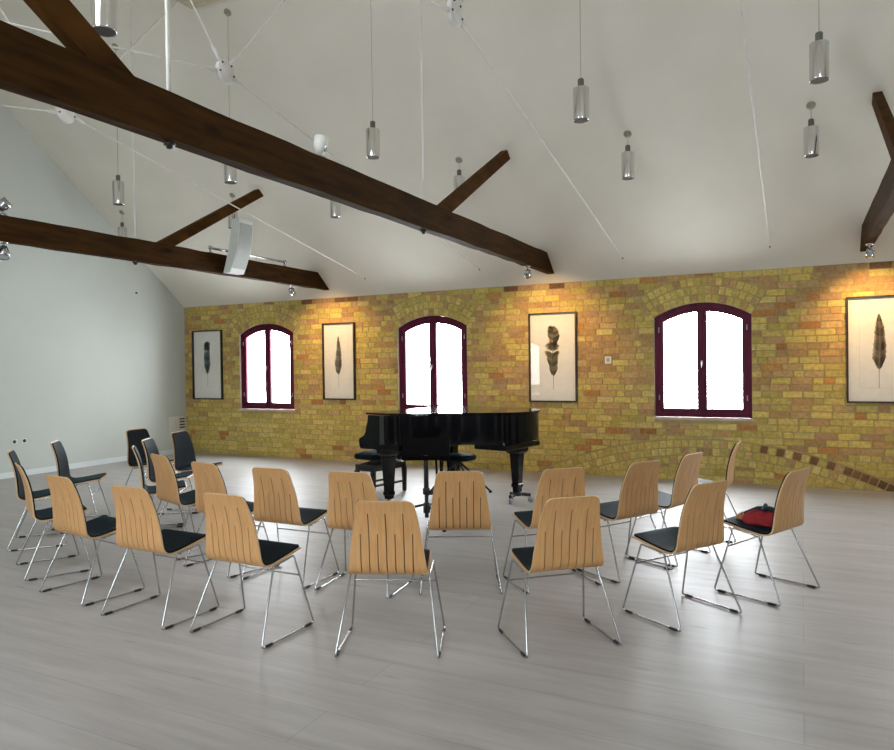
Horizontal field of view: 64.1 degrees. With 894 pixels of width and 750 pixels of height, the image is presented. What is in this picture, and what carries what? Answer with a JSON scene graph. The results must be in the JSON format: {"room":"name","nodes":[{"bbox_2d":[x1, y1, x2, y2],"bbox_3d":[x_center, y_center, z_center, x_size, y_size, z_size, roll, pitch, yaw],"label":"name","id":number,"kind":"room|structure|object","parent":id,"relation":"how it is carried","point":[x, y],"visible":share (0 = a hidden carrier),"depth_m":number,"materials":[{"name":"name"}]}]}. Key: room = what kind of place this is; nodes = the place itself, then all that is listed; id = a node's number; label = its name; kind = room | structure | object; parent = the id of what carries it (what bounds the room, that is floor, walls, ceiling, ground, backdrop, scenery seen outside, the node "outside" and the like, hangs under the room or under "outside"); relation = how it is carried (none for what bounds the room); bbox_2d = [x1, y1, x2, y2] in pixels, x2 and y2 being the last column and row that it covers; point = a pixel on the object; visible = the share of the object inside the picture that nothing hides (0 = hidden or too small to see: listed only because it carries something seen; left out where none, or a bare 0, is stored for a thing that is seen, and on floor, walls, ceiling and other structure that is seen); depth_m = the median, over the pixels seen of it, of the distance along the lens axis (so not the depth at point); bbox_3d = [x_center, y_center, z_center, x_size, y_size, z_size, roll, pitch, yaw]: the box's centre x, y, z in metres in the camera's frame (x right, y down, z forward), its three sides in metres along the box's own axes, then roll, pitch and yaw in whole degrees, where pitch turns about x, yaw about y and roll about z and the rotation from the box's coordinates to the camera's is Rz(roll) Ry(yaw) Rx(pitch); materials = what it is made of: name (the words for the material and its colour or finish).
{"room":"music room","nodes":[
{"label":"music room","id":0,"kind":"room"},
{"bbox_2d":[0,101,186,472],"bbox_3d":[-7.329,-2.028,8.471,0.001,7.129,10.836,0,1,26],"label":"wall","id":1,"kind":"structure","parent":0,"point":[87,360],"depth_m":11.28,"materials":[{"name":"paint"}]},
{"bbox_2d":[0,449,172,478],"bbox_3d":[-7.275,1.492,8.514,0.013,0.084,10.816,0,1,26],"label":"baseboard","id":2,"kind":"structure","parent":1,"relation":"attached to","point":[165,452],"depth_m":11.36,"materials":[{"name":"paint"}]},
{"bbox_2d":[169,416,184,431],"bbox_3d":[-4.969,0.897,13.139,0.033,0.270,0.365,0,1,26],"label":"air vent","id":3,"kind":"object","parent":1,"relation":"in","point":[177,423],"visible":0.96,"depth_m":13.12,"materials":[{"name":"white plastic"}]},
{"bbox_2d":[0,452,893,749],"bbox_3d":[0.026,1.485,4.886,16.321,0.001,10.836,0,1,26],"label":"floor","id":4,"kind":"structure","parent":0,"point":[814,670],"depth_m":4.03,"materials":[{"name":"grey wood"}]},
{"bbox_2d":[7,450,66,551],"bbox_3d":[-3.694,1.093,6.461,0.468,0.842,0.567,-1,1,-25],"label":"chair","id":5,"kind":"object","parent":4,"relation":"on","point":[45,493],"visible":0.66,"depth_m":6.30,"materials":[{"name":"brown wood"}]},
{"bbox_2d":[15,463,91,580],"bbox_3d":[-3.101,1.097,5.598,0.468,0.842,0.567,-1,1,-37],"label":"chair","id":6,"kind":"object","parent":4,"relation":"on","point":[42,515],"visible":0.77,"depth_m":5.43,"materials":[{"name":"brown wood"}]},
{"bbox_2d":[49,440,109,529],"bbox_3d":[-3.733,1.083,7.248,0.468,0.842,0.567,-1,1,-16],"label":"chair","id":7,"kind":"object","parent":4,"relation":"on","point":[59,452],"visible":0.85,"depth_m":7.20,"materials":[{"name":"brown wood"}]},
{"bbox_2d":[39,475,144,606],"bbox_3d":[-2.496,1.097,4.996,0.567,0.842,0.468,0,1,34],"label":"chair","id":8,"kind":"object","parent":4,"relation":"on","point":[69,517],"visible":0.89,"depth_m":4.86,"materials":[{"name":"brown wood"}]},
{"bbox_2d":[125,428,182,492],"bbox_3d":[-3.510,1.064,8.457,0.468,0.842,0.567,0,1,22],"label":"chair","id":9,"kind":"object","parent":4,"relation":"on","point":[134,437],"visible":0.46,"depth_m":8.44,"materials":[{"name":"brown wood"}]},
{"bbox_2d":[132,445,186,530],"bbox_3d":[-2.683,1.077,6.670,0.468,0.842,0.567,-1,1,-23],"label":"chair","id":10,"kind":"object","parent":4,"relation":"on","point":[181,483],"visible":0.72,"depth_m":6.56,"materials":[{"name":"brown wood"}]},
{"bbox_2d":[100,485,219,629],"bbox_3d":[-1.833,1.094,4.542,0.567,0.842,0.468,0,1,28],"label":"chair","id":11,"kind":"object","parent":4,"relation":"on","point":[138,527],"visible":1,"depth_m":4.40,"materials":[{"name":"brown wood"}]},
{"bbox_2d":[142,438,199,524],"bbox_3d":[-2.859,1.070,7.353,0.468,0.842,0.567,-1,1,-6],"label":"chair","id":12,"kind":"object","parent":4,"relation":"on","point":[150,447],"visible":0.62,"depth_m":7.25,"materials":[{"name":"brown wood"}]},
{"bbox_2d":[150,454,205,560],"bbox_3d":[-2.245,1.078,6.104,0.567,0.842,0.468,0,1,44],"label":"chair","id":13,"kind":"object","parent":4,"relation":"on","point":[167,489],"visible":0.73,"depth_m":5.95,"materials":[{"name":"brown wood"}]},
{"bbox_2d":[165,430,223,510],"bbox_3d":[-2.839,1.060,8.088,0.468,0.842,0.567,-1,1,12],"label":"chair","id":14,"kind":"object","parent":4,"relation":"on","point":[183,449],"visible":0.66,"depth_m":8.08,"materials":[{"name":"brown wood"}]},
{"bbox_2d":[183,461,268,578],"bbox_3d":[-1.710,1.078,5.582,0.567,0.842,0.468,0,1,36],"label":"chair","id":15,"kind":"object","parent":4,"relation":"on","point":[208,478],"visible":0.53,"depth_m":5.44,"materials":[{"name":"brown wood"}]},
{"bbox_2d":[189,492,313,648],"bbox_3d":[-1.164,1.089,4.237,0.567,0.842,0.468,0,1,27],"label":"chair","id":16,"kind":"object","parent":4,"relation":"on","point":[231,532],"visible":1,"depth_m":4.09,"materials":[{"name":"brown wood"}]},
{"bbox_2d":[242,467,339,588],"bbox_3d":[-1.165,1.075,5.276,0.567,0.842,0.468,0,1,25],"label":"chair","id":17,"kind":"object","parent":4,"relation":"on","point":[275,498],"visible":0.97,"depth_m":5.12,"materials":[{"name":"brown wood"}]},
{"bbox_2d":[314,471,413,598],"bbox_3d":[-0.584,1.070,5.035,0.567,0.842,0.468,0,1,20],"label":"chair","id":18,"kind":"object","parent":4,"relation":"on","point":[346,489],"visible":0.55,"depth_m":4.88,"materials":[{"name":"brown wood"}]},
{"bbox_2d":[354,450,406,490],"bbox_3d":[-0.796,1.180,8.775,0.326,0.529,0.660,0,1,38],"label":"piano bench","id":19,"kind":"object","parent":4,"relation":"on","point":[374,465],"visible":0.55,"depth_m":8.58,"materials":[{"name":"black wood"}]},
{"bbox_2d":[354,450,401,460],"bbox_3d":[-0.812,0.963,8.755,0.326,0.094,0.616,0,1,38],"label":"seat cushion","id":20,"kind":"object","parent":19,"relation":"on","point":[371,455],"depth_m":8.53,"materials":[{"name":"black leather"}]},
{"bbox_2d":[334,501,445,658],"bbox_3d":[-0.310,1.080,3.987,0.567,0.842,0.468,-1,1,4],"label":"chair","id":21,"kind":"object","parent":4,"relation":"on","point":[386,535],"visible":1,"depth_m":3.82,"materials":[{"name":"brown wood"}]},
{"bbox_2d":[401,437,449,531],"bbox_3d":[-0.195,1.045,7.092,0.722,0.827,0.677,0,1,26],"label":"music stand","id":22,"kind":"object","parent":4,"relation":"on","point":[431,448],"visible":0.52,"depth_m":7.04,"materials":[{"name":"black metal"}]},
{"bbox_2d":[359,406,539,503],"bbox_3d":[0.110,0.923,8.183,1.684,1.032,1.486,0,1,38],"label":"grand piano","id":23,"kind":"object","parent":4,"relation":"on","point":[513,431],"visible":0.77,"depth_m":7.81,"materials":[{"name":"black paint"}]},
{"bbox_2d":[429,453,491,494],"bbox_3d":[0.148,1.201,8.770,0.801,0.462,0.765,0,1,26],"label":"round stool","id":24,"kind":"object","parent":4,"relation":"on","point":[457,458],"visible":0.55,"depth_m":8.64,"materials":[{"name":"black leather"}]},
{"bbox_2d":[419,471,502,595],"bbox_3d":[0.088,1.061,5.013,0.567,0.842,0.468,-1,1,-1],"label":"chair","id":25,"kind":"object","parent":4,"relation":"on","point":[459,499],"visible":0.99,"depth_m":4.84,"materials":[{"name":"brown wood"}]},
{"bbox_2d":[503,467,601,594],"bbox_3d":[0.737,1.052,5.072,0.567,0.842,0.468,-1,1,-18],"label":"chair","id":26,"kind":"object","parent":4,"relation":"on","point":[559,482],"visible":0.49,"depth_m":4.89,"materials":[{"name":"brown wood"}]},
{"bbox_2d":[497,495,621,657],"bbox_3d":[0.621,1.067,4.026,0.567,0.842,0.468,-1,1,-16],"label":"chair","id":27,"kind":"object","parent":4,"relation":"on","point":[568,536],"visible":1,"depth_m":3.86,"materials":[{"name":"brown wood"}]},
{"bbox_2d":[576,460,672,583],"bbox_3d":[1.318,1.041,5.328,0.567,0.842,0.468,-1,1,-33],"label":"chair","id":28,"kind":"object","parent":4,"relation":"on","point":[638,496],"visible":0.88,"depth_m":5.18,"materials":[{"name":"brown wood"}]},
{"bbox_2d":[625,452,710,566],"bbox_3d":[1.776,1.029,5.727,0.567,0.842,0.468,-2,1,-45],"label":"chair","id":29,"kind":"object","parent":4,"relation":"on","point":[687,473],"visible":0.69,"depth_m":5.57,"materials":[{"name":"brown wood"}]},
{"bbox_2d":[622,480,741,631],"bbox_3d":[1.450,1.051,4.410,0.567,0.842,0.468,-1,1,-32],"label":"chair","id":30,"kind":"object","parent":4,"relation":"on","point":[701,524],"visible":1,"depth_m":4.28,"materials":[{"name":"brown wood"}]},
{"bbox_2d":[698,440,740,542],"bbox_3d":[2.395,1.011,6.434,0.468,0.842,0.567,0,1,28],"label":"chair","id":31,"kind":"object","parent":4,"relation":"on","point":[730,466],"visible":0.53,"depth_m":6.25,"materials":[{"name":"brown wood"}]},
{"bbox_2d":[714,468,819,606],"bbox_3d":[2.166,1.036,4.826,0.567,0.842,0.468,-1,1,-39],"label":"chair","id":32,"kind":"object","parent":4,"relation":"on","point":[788,513],"visible":0.83,"depth_m":4.69,"materials":[{"name":"brown wood"}]},
{"bbox_2d":[736,503,773,526],"bbox_3d":[2.146,0.900,4.876,0.328,0.216,0.322,-1,1,8],"label":"cloth bag","id":33,"kind":"object","parent":32,"relation":"on","point":[758,515],"visible":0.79,"depth_m":4.82,"materials":[{"name":"red fabric"}]},
{"bbox_2d":[0,0,893,307],"bbox_3d":[-0.040,-3.428,4.821,16.321,4.430,10.836,0,1,26],"label":"ceiling","id":34,"kind":"structure","parent":0,"point":[672,74],"depth_m":8.36,"materials":[{"name":"white paint"}]},
{"bbox_2d":[91,0,116,37],"bbox_3d":[-1.998,-3.191,4.112,0.137,2.416,0.137,0,1,26],"label":"pendant lamp","id":35,"kind":"object","parent":34,"relation":"hanging from","point":[103,12],"visible":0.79,"depth_m":4.08,"materials":[{"name":"metal"}]},
{"bbox_2d":[112,43,124,205],"bbox_3d":[-4.138,-3.140,8.951,0.137,2.002,0.137,0,1,26],"label":"pendant lamp","id":36,"kind":"object","parent":34,"relation":"hanging from","point":[117,185],"visible":0.91,"depth_m":8.91,"materials":[{"name":"metal"}]},
{"bbox_2d":[118,210,126,236],"bbox_3d":[-5.265,-2.384,11.570,0.137,0.561,0.137,0,1,26],"label":"pendant lamp","id":37,"kind":"object","parent":34,"relation":"hanging from","point":[122,231],"visible":0.7,"depth_m":11.53,"materials":[{"name":"metal"}]},
{"bbox_2d":[0,0,328,289],"bbox_3d":[-4.348,-2.834,6.973,0.138,3.149,10.549,0,1,26],"label":"roof truss","id":38,"kind":"object","parent":34,"relation":"attached to","point":[164,252],"visible":0.95,"depth_m":8.53,"materials":[{"name":"brown wood"}]},
{"bbox_2d":[0,242,9,259],"bbox_3d":[-4.320,-1.209,6.951,0.123,0.176,0.120,0,1,26],"label":"spotlight","id":39,"kind":"object","parent":38,"relation":"attached to","point":[4,251],"visible":1,"depth_m":6.94,"materials":[{"name":"silver metal"}]},
{"bbox_2d":[0,197,12,215],"bbox_3d":[-4.325,-1.645,6.957,0.157,0.183,0.110,-1,1,-19],"label":"spotlight","id":40,"kind":"object","parent":38,"relation":"on","point":[5,204],"visible":0.98,"depth_m":6.93,"materials":[{"name":"silver metal"}]},
{"bbox_2d":[208,246,286,265],"bbox_3d":[-2.776,-1.666,10.062,0.064,0.100,1.572,0,1,26],"label":"chrome rail","id":41,"kind":"object","parent":38,"relation":"attached to","point":[209,247],"visible":0.72,"depth_m":10.17,"materials":[{"name":"silver metal"}]},
{"bbox_2d":[223,218,252,274],"bbox_3d":[-2.816,-1.709,9.540,0.355,0.700,0.260,0,1,26],"label":"loudspeaker","id":42,"kind":"object","parent":41,"relation":"attached to","point":[240,243],"visible":1,"depth_m":9.44,"materials":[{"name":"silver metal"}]},
{"bbox_2d":[232,223,251,269],"bbox_3d":[-2.723,-1.710,9.494,0.148,0.583,0.236,0,1,26],"label":"grille","id":43,"kind":"object","parent":42,"relation":"attached to","point":[241,232],"depth_m":9.44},
{"bbox_2d":[288,285,295,295],"bbox_3d":[-2.366,-1.293,10.894,0.099,0.167,0.128,0,1,26],"label":"spotlight","id":44,"kind":"object","parent":38,"relation":"attached to","point":[292,292],"visible":1,"depth_m":10.87,"materials":[{"name":"silver metal"}]},
{"bbox_2d":[0,0,365,278],"bbox_3d":[-3.553,-2.859,6.633,0.052,2.898,10.153,0,1,26],"label":"rods","id":45,"kind":"object","parent":34,"relation":"attached to","point":[65,116],"visible":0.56,"depth_m":7.13,"materials":[{"name":"white paint"}]},
{"bbox_2d":[176,0,218,8],"bbox_3d":[-2.676,-4.174,7.255,1.200,0.035,1.360,0,1,26],"label":"ceiling panel","id":46,"kind":"object","parent":34,"relation":"attached to","point":[197,3],"visible":1,"depth_m":7.98,"materials":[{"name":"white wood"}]},
{"bbox_2d":[224,8,236,184],"bbox_3d":[-2.482,-3.171,8.127,0.137,1.962,0.137,0,1,26],"label":"pendant lamp","id":47,"kind":"object","parent":34,"relation":"hanging from","point":[230,173],"visible":0.63,"depth_m":8.09,"materials":[{"name":"metal"}]},
{"bbox_2d":[228,193,237,228],"bbox_3d":[-3.161,-2.423,10.524,0.137,0.511,0.137,0,1,26],"label":"pendant lamp","id":48,"kind":"object","parent":34,"relation":"hanging from","point":[234,215],"visible":0.32,"depth_m":10.48,"materials":[{"name":"metal"}]},
{"bbox_2d":[4,0,479,269],"bbox_3d":[-1.797,-2.871,5.761,0.052,2.898,10.153,0,1,26],"label":"rods","id":49,"kind":"object","parent":34,"relation":"attached to","point":[224,71],"visible":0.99,"depth_m":5.73,"materials":[{"name":"white paint"}]},
{"bbox_2d":[0,0,553,273],"bbox_3d":[-0.923,-2.858,5.271,0.138,3.149,10.549,0,1,26],"label":"roof truss","id":50,"kind":"object","parent":34,"relation":"attached to","point":[85,77],"visible":1,"depth_m":4.04,"materials":[{"name":"brown wood"}]},
{"bbox_2d":[314,134,327,157],"bbox_3d":[-0.920,-1.661,5.219,0.103,0.170,0.105,0,1,26],"label":"spotlight","id":51,"kind":"object","parent":50,"relation":"on","point":[320,141],"visible":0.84,"depth_m":5.18,"materials":[{"name":"silver metal"}]},
{"bbox_2d":[524,266,530,278],"bbox_3d":[1.036,-1.315,9.149,0.092,0.167,0.128,-1,1,6],"label":"spotlight","id":52,"kind":"object","parent":50,"relation":"attached to","point":[527,273],"visible":1,"depth_m":9.12,"materials":[{"name":"silver metal"}]},
{"bbox_2d":[330,200,339,218],"bbox_3d":[-1.522,-2.417,9.710,0.137,0.546,0.137,0,1,26],"label":"pendant lamp","id":53,"kind":"object","parent":34,"relation":"hanging from","point":[334,206],"visible":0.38,"depth_m":9.66,"materials":[{"name":"metal"}]},
{"bbox_2d":[366,18,379,159],"bbox_3d":[-0.767,-3.190,7.275,0.137,1.947,0.137,0,1,26],"label":"pendant lamp","id":54,"kind":"object","parent":34,"relation":"hanging from","point":[372,133],"visible":1,"depth_m":7.24,"materials":[{"name":"metal"}]},
{"bbox_2d":[454,157,464,189],"bbox_3d":[0.152,-2.441,8.877,0.137,0.521,0.137,0,1,26],"label":"pendant lamp","id":55,"kind":"object","parent":34,"relation":"hanging from","point":[459,179],"visible":0.59,"depth_m":8.83,"materials":[{"name":"metal"}]},
{"bbox_2d":[429,0,622,258],"bbox_3d":[0.047,-2.884,4.844,0.052,2.898,10.153,0,1,26],"label":"rods","id":56,"kind":"object","parent":34,"relation":"attached to","point":[452,8],"visible":1,"depth_m":4.94,"materials":[{"name":"white paint"}]},
{"bbox_2d":[573,0,588,123],"bbox_3d":[1.176,-3.214,6.309,0.137,1.927,0.137,0,1,26],"label":"pendant lamp","id":57,"kind":"object","parent":34,"relation":"hanging from","point":[580,92],"visible":1,"depth_m":6.27,"materials":[{"name":"metal"}]},
{"bbox_2d":[621,130,633,179],"bbox_3d":[2.015,-2.451,7.952,0.137,0.526,0.137,0,1,26],"label":"pendant lamp","id":58,"kind":"object","parent":34,"relation":"hanging from","point":[627,156],"visible":1,"depth_m":7.91,"materials":[{"name":"metal"}]},
{"bbox_2d":[739,0,770,247],"bbox_3d":[1.628,-2.895,4.059,0.052,2.898,10.153,0,1,26],"label":"rods","id":59,"kind":"object","parent":34,"relation":"attached to","point":[740,1],"visible":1,"depth_m":5.67,"materials":[{"name":"white paint"}]},
{"bbox_2d":[804,101,818,157],"bbox_3d":[3.644,-2.457,7.141,0.137,0.536,0.137,0,1,26],"label":"pendant lamp","id":60,"kind":"object","parent":34,"relation":"hanging from","point":[811,132],"visible":1,"depth_m":7.09,"materials":[{"name":"metal"}]},
{"bbox_2d":[809,0,828,83],"bbox_3d":[2.851,-3.225,5.477,0.137,1.927,0.137,0,1,26],"label":"pendant lamp","id":61,"kind":"object","parent":34,"relation":"hanging from","point":[819,48],"visible":1,"depth_m":5.44,"materials":[{"name":"metal"}]},
{"bbox_2d":[860,91,893,251],"bbox_3d":[2.502,-2.881,3.569,0.103,3.149,10.549,0,1,26],"label":"roof truss","id":62,"kind":"object","parent":34,"relation":"attached to","point":[881,209],"visible":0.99,"depth_m":6.24,"materials":[{"name":"brown wood"}]},
{"bbox_2d":[865,243,874,258],"bbox_3d":[4.603,-1.345,7.765,0.096,0.167,0.128,0,1,26],"label":"spotlight","id":63,"kind":"object","parent":62,"relation":"attached to","point":[869,254],"visible":1,"depth_m":7.74,"materials":[{"name":"silver metal"}]},
{"bbox_2d":[184,261,893,491],"bbox_3d":[2.510,0.035,9.904,16.321,2.699,0.427,0,1,26],"label":"wall","id":64,"kind":"structure","parent":0,"point":[802,415],"depth_m":9.83,"materials":[{"name":"brick"}]},
{"bbox_2d":[191,330,223,399],"bbox_3d":[-4.387,-0.185,13.065,0.715,1.260,0.042,0,1,26],"label":"picture","id":65,"kind":"object","parent":64,"relation":"attached to","point":[207,345],"visible":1,"depth_m":13.08,"materials":[{"name":"paper"}]},
{"bbox_2d":[239,324,294,411],"bbox_3d":[-3.146,-0.132,12.523,1.240,1.530,0.125,0,1,26],"label":"window","id":66,"kind":"structure","parent":64,"relation":"in","point":[268,405],"depth_m":12.52,"materials":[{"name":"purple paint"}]},
{"bbox_2d":[322,322,355,399],"bbox_3d":[-1.786,-0.225,11.771,0.635,1.265,0.042,0,1,26],"label":"picture","id":67,"kind":"object","parent":64,"relation":"attached to","point":[338,339],"visible":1,"depth_m":11.78,"materials":[{"name":"paper"}]},
{"bbox_2d":[399,316,467,409],"bbox_3d":[-0.218,-0.152,11.067,1.240,1.530,0.125,0,1,26],"label":"window","id":68,"kind":"structure","parent":64,"relation":"in","point":[432,321],"depth_m":11.06,"materials":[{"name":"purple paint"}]},
{"bbox_2d":[528,311,577,401],"bbox_3d":[1.500,-0.250,10.138,0.705,1.270,0.042,0,1,26],"label":"picture","id":69,"kind":"object","parent":64,"relation":"attached to","point":[552,337],"visible":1,"depth_m":10.15,"materials":[{"name":"paper"}]},
{"bbox_2d":[605,356,611,363],"bbox_3d":[2.213,-0.205,9.797,0.090,0.100,0.021,0,1,26],"label":"wall switch","id":70,"kind":"object","parent":64,"relation":"attached to","point":[608,359],"visible":1,"depth_m":9.79,"materials":[{"name":"white plastic"}]},
{"bbox_2d":[653,303,753,420],"bbox_3d":[3.326,-0.177,9.306,1.240,1.530,0.125,0,1,26],"label":"window","id":71,"kind":"structure","parent":64,"relation":"in","point":[702,412],"depth_m":9.29,"materials":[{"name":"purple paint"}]},
{"bbox_2d":[846,295,893,402],"bbox_3d":[5.082,-0.300,8.357,0.705,1.260,0.042,0,1,26],"label":"picture","id":72,"kind":"object","parent":64,"relation":"attached to","point":[869,319],"visible":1,"depth_m":8.42,"materials":[{"name":"paper"}]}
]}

